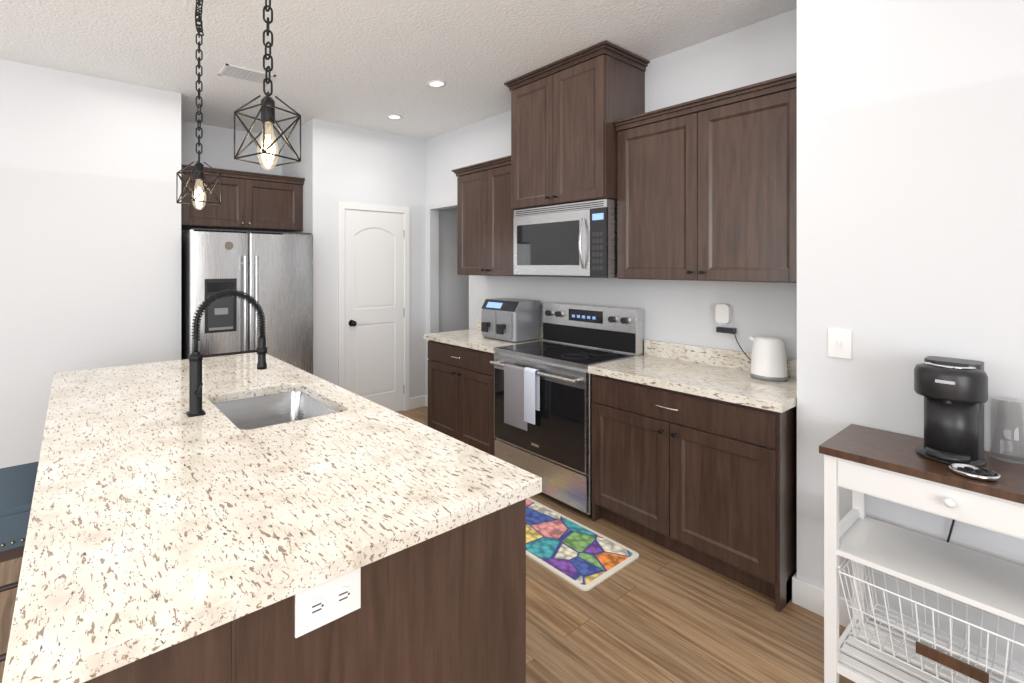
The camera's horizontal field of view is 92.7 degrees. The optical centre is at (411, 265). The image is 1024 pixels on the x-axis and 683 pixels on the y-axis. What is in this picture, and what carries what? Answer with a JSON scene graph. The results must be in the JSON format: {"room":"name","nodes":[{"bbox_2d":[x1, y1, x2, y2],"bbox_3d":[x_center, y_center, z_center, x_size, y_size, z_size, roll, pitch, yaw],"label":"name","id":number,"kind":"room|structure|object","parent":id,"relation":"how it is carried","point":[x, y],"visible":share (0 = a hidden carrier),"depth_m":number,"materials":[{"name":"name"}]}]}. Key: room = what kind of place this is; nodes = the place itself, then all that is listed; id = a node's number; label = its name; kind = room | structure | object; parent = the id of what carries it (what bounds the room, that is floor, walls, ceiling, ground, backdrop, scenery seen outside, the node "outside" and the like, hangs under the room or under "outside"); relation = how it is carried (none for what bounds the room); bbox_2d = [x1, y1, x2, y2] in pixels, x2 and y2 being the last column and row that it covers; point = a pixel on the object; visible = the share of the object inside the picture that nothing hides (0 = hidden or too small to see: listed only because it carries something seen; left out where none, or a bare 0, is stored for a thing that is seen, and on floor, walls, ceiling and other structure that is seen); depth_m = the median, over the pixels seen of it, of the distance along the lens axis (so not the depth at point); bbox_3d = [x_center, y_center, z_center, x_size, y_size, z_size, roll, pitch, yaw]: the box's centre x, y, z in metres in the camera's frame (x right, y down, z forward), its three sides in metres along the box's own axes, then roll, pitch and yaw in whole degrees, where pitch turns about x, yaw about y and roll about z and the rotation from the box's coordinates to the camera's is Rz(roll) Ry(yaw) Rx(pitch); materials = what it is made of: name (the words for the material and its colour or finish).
{"room":"kitchen","nodes":[
{"label":"kitchen","id":0,"kind":"room"},
{"bbox_2d":[184,121,279,233],"bbox_3d":[-1.843,0.075,4.751,1.340,2.850,0.120,0,0,-35],"label":"wall","id":1,"kind":"structure","parent":0,"point":[217,143],"depth_m":4.68,"materials":[{"name":"white paint"}]},
{"bbox_2d":[181,164,304,231],"bbox_3d":[-1.629,-0.582,4.450,1.090,0.493,0.610,0,0,-35],"label":"wall cabinet","id":2,"kind":"object","parent":1,"relation":"attached to","point":[251,201],"visible":0.88,"depth_m":4.24,"materials":[{"name":"brown wood"}]},
{"bbox_2d":[0,59,468,467],"bbox_3d":[-2.043,0.075,3.652,8.100,2.850,0.120,0,0,-35],"label":"wall","id":3,"kind":"structure","parent":0,"point":[91,231],"depth_m":3.48,"materials":[{"name":"white paint"}]},
{"bbox_2d":[338,202,409,411],"bbox_3d":[-0.342,0.446,4.736,0.816,2.108,0.080,0,0,-35],"label":"door","id":4,"kind":"structure","parent":3,"relation":"attached to","point":[373,306],"depth_m":4.76,"materials":[{"name":"white wood"}]},
{"bbox_2d":[280,122,307,232],"bbox_3d":[-1.111,0.075,4.774,0.120,2.850,0.630,0,0,-35],"label":"wall","id":5,"kind":"structure","parent":0,"point":[299,169],"depth_m":4.64,"materials":[{"name":"white paint"}]},
{"bbox_2d":[0,0,796,139],"bbox_3d":[-0.149,-1.400,0.986,8.340,0.100,8.420,0,0,-35],"label":"ceiling","id":6,"kind":"structure","parent":0,"point":[370,64],"depth_m":2.92,"materials":[{"name":"white paint"}]},
{"bbox_2d":[176,0,220,208],"bbox_3d":[-1.002,-0.806,2.256,0.142,1.086,0.142,0,0,35],"label":"pendant light","id":7,"kind":"object","parent":6,"relation":"hanging from","point":[197,170],"visible":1,"depth_m":2.25,"materials":[{"name":"black metal"}]},
{"bbox_2d":[218,64,275,85],"bbox_3d":[-1.164,-1.347,3.381,0.340,0.006,0.220,0,0,-35],"label":"ceiling vent","id":8,"kind":"object","parent":6,"relation":"in","point":[242,73],"visible":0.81,"depth_m":3.36,"materials":[{"name":"white metal"}]},
{"bbox_2d":[234,0,300,169],"bbox_3d":[-0.441,-0.821,1.466,0.142,1.056,0.142,0,0,35],"label":"pendant light","id":9,"kind":"object","parent":6,"relation":"hanging from","point":[267,108],"visible":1,"depth_m":1.46,"materials":[{"name":"black metal"}]},
{"bbox_2d":[387,114,401,119],"bbox_3d":[-0.157,-1.345,4.330,0.140,0.007,0.140,0,0,-35],"label":"recessed light","id":10,"kind":"object","parent":6,"relation":"in","point":[394,116],"visible":0.94,"depth_m":4.31,"materials":[{"name":"white plastic"}]},
{"bbox_2d":[427,80,445,87],"bbox_3d":[0.183,-1.345,3.541,0.140,0.007,0.140,0,0,-35],"label":"recessed light","id":11,"kind":"object","parent":6,"relation":"in","point":[436,83],"visible":1,"depth_m":3.53,"materials":[{"name":"white plastic"}]},
{"bbox_2d":[0,406,950,682],"bbox_3d":[-0.149,1.550,0.986,8.340,0.100,8.420,0,0,-35],"label":"floor","id":12,"kind":"structure","parent":0,"point":[656,614],"depth_m":1.99,"materials":[{"name":"wood"}]},
{"bbox_2d":[0,461,38,661],"bbox_3d":[-1.535,1.151,1.694,0.512,0.702,0.510,0,0,-35],"label":"stool","id":13,"kind":"object","parent":12,"relation":"on","point":[17,484],"visible":0.23,"depth_m":1.61,"materials":[{"name":"blue fabric"}]},
{"bbox_2d":[181,228,312,373],"bbox_3d":[-1.483,0.607,4.219,1.000,1.787,0.863,0,0,-35],"label":"fridge","id":14,"kind":"object","parent":12,"relation":"on","point":[271,272],"visible":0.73,"depth_m":3.89,"materials":[{"name":"grey metal"}]},
{"bbox_2d":[94,500,525,682],"bbox_3d":[-0.771,1.062,1.979,1.116,0.876,2.328,0,0,-35],"label":"kitchen island","id":15,"kind":"object","parent":12,"relation":"on","point":[451,608],"depth_m":1.09,"materials":[{"name":"brown wood"}]},
{"bbox_2d":[2,361,361,682],"bbox_3d":[-1.032,0.605,1.806,0.570,0.040,2.400,0,0,-35],"label":"island countertop","id":16,"kind":"structure","parent":15,"relation":"on","point":[154,528],"depth_m":1.05,"materials":[{"name":"beige stone"}]},
{"bbox_2d":[186,289,266,416],"bbox_3d":[-0.734,0.340,1.941,0.316,0.488,0.120,0,0,-35],"label":"faucet","id":17,"kind":"object","parent":16,"relation":"on","point":[196,356],"visible":1,"depth_m":1.89,"materials":[{"name":"black metal"}]},
{"bbox_2d":[214,388,341,427],"bbox_3d":[-0.585,0.724,2.050,0.492,0.222,0.610,0,0,-35],"label":"sink","id":18,"kind":"object","parent":16,"relation":"in","point":[261,408],"depth_m":2.30,"materials":[{"name":"silver metal"}]},
{"bbox_2d":[295,567,360,637],"bbox_3d":[-0.168,0.681,0.974,0.145,0.086,0.009,0,0,-35],"label":"outlet","id":19,"kind":"object","parent":15,"relation":"attached to","point":[322,604],"visible":0.98,"depth_m":0.97,"materials":[{"name":"white plastic"}]},
{"bbox_2d":[170,352,541,567],"bbox_3d":[-0.567,0.605,2.136,0.570,0.040,2.400,0,0,-35],"label":"island countertop","id":20,"kind":"structure","parent":15,"relation":"on","point":[395,482],"depth_m":1.40,"materials":[{"name":"beige stone"}]},
{"bbox_2d":[424,318,542,455],"bbox_3d":[0.594,0.993,3.945,0.654,1.015,0.837,0,0,-35],"label":"base cabinet","id":21,"kind":"object","parent":12,"relation":"on","point":[460,387],"visible":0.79,"depth_m":3.75,"materials":[{"name":"brown wood"}]},
{"bbox_2d":[481,298,539,342],"bbox_3d":[0.767,0.429,3.845,0.365,0.310,0.370,0,0,-35],"label":"air fryer","id":22,"kind":"object","parent":21,"relation":"on","point":[510,320],"visible":1,"depth_m":3.73,"materials":[{"name":"grey metal"}]},
{"bbox_2d":[490,302,643,515],"bbox_3d":[1.025,0.892,3.268,0.704,1.215,0.757,0,0,-35],"label":"range","id":23,"kind":"object","parent":12,"relation":"on","point":[543,409],"visible":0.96,"depth_m":3.11,"materials":[{"name":"silver metal"}]},
{"bbox_2d":[526,498,638,590],"bbox_3d":[0.747,1.494,2.678,0.480,0.010,0.840,0,0,-35],"label":"mat","id":24,"kind":"object","parent":12,"relation":"on","point":[577,555],"visible":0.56,"depth_m":2.52,"materials":[{"name":"multicoloured fabric"}]},
{"bbox_2d":[588,339,796,611],"bbox_3d":[1.552,0.993,2.597,0.654,1.015,0.939,0,0,-35],"label":"base cabinet","id":25,"kind":"object","parent":12,"relation":"on","point":[694,453],"visible":0.85,"depth_m":2.36,"materials":[{"name":"brown wood"}]},
{"bbox_2d":[749,336,787,381],"bbox_3d":[1.868,0.476,2.501,0.190,0.216,0.161,0,0,-35],"label":"kettle","id":26,"kind":"object","parent":25,"relation":"on","point":[768,358],"visible":1,"depth_m":2.44,"materials":[{"name":"white plastic"}]},
{"bbox_2d":[819,424,1023,682],"bbox_3d":[1.802,1.073,1.575,0.437,0.855,0.630,0,0,-35],"label":"cart","id":27,"kind":"object","parent":12,"relation":"on","point":[860,462],"visible":0.98,"depth_m":1.63,"materials":[{"name":"white paint"}]},
{"bbox_2d":[914,356,987,466],"bbox_3d":[1.824,0.485,1.622,0.243,0.318,0.166,0,0,-35],"label":"coffee machine","id":28,"kind":"object","parent":27,"relation":"on","point":[953,392],"visible":0.98,"depth_m":1.57,"materials":[{"name":"black plastic"}]},
{"bbox_2d":[946,519,954,541],"bbox_3d":[1.918,0.906,1.769,0.081,0.587,0.138,0,0,-35],"label":"cord","id":29,"kind":"object","parent":28,"relation":"attached to","point":[951,529],"visible":0.1,"depth_m":1.75,"materials":[{"name":"black plastic"}]},
{"bbox_2d":[948,463,999,481],"bbox_3d":[1.730,0.636,1.475,0.104,0.016,0.104,0,0,-35],"label":"dish","id":30,"kind":"object","parent":27,"relation":"on","point":[974,472],"visible":1,"depth_m":1.47,"materials":[{"name":"silver metal"}]},
{"bbox_2d":[989,396,1023,463],"bbox_3d":[1.989,0.544,1.595,0.086,0.200,0.086,0,0,-35],"label":"glass tumbler","id":31,"kind":"object","parent":27,"relation":"on","point":[995,425],"visible":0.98,"depth_m":1.60,"materials":[{"name":"clear glass"}]},
{"bbox_2d":[426,9,796,395],"bbox_3d":[1.207,0.075,3.756,0.120,2.850,3.475,0,0,-35],"label":"wall","id":32,"kind":"structure","parent":0,"point":[680,311],"depth_m":3.02,"materials":[{"name":"white paint"}]},
{"bbox_2d":[452,155,525,276],"bbox_3d":[0.726,-0.382,4.004,0.371,0.923,0.782,0,0,-35],"label":"upper cabinet","id":33,"kind":"object","parent":32,"relation":"attached to","point":[485,229],"visible":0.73,"depth_m":3.92,"materials":[{"name":"brown wood"}]},
{"bbox_2d":[504,40,649,209],"bbox_3d":[1.121,-0.880,3.336,0.501,0.931,0.824,0,0,-35],"label":"upper cabinet","id":34,"kind":"object","parent":32,"relation":"attached to","point":[567,112],"visible":0.96,"depth_m":3.11,"materials":[{"name":"brown wood"}]},
{"bbox_2d":[514,199,616,277],"bbox_3d":[1.122,-0.168,3.337,0.496,0.485,0.752,0,0,-35],"label":"microwave","id":35,"kind":"object","parent":34,"relation":"attached to","point":[578,240],"visible":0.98,"depth_m":3.15,"materials":[{"name":"silver metal"}]},
{"bbox_2d":[614,72,796,282],"bbox_3d":[1.667,-0.406,2.680,0.371,0.973,0.939,0,0,-35],"label":"upper cabinet","id":36,"kind":"object","parent":32,"relation":"attached to","point":[706,188],"visible":0.9,"depth_m":2.53,"materials":[{"name":"brown wood"}]},
{"bbox_2d":[715,304,750,360],"bbox_3d":[1.845,0.398,2.691,0.073,0.357,0.242,0,0,-35],"label":"plug-in adapter","id":37,"kind":"object","parent":32,"relation":"attached to","point":[723,316],"visible":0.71,"depth_m":2.75,"materials":[{"name":"white plastic"}]},
{"bbox_2d":[797,0,1023,674],"bbox_3d":[3.046,0.075,0.659,0.470,2.850,3.945,0,0,-35],"label":"wall","id":38,"kind":"structure","parent":0,"point":[910,184],"depth_m":1.85,"materials":[{"name":"white paint"}]},
{"bbox_2d":[828,328,851,358],"bbox_3d":[1.791,0.325,2.006,0.014,0.120,0.075,0,0,-35],"label":"switch plate","id":39,"kind":"object","parent":38,"relation":"attached to","point":[839,343],"visible":1,"depth_m":2.00,"materials":[{"name":"white plastic"}]},
{"bbox_2d":[792,573,1023,682],"bbox_3d":[2.846,1.442,0.526,0.017,0.115,3.959,0,0,-35],"label":"baseboard","id":40,"kind":"structure","parent":38,"relation":"attached to","point":[808,596],"depth_m":1.98,"materials":[{"name":"white wood"}]}
]}

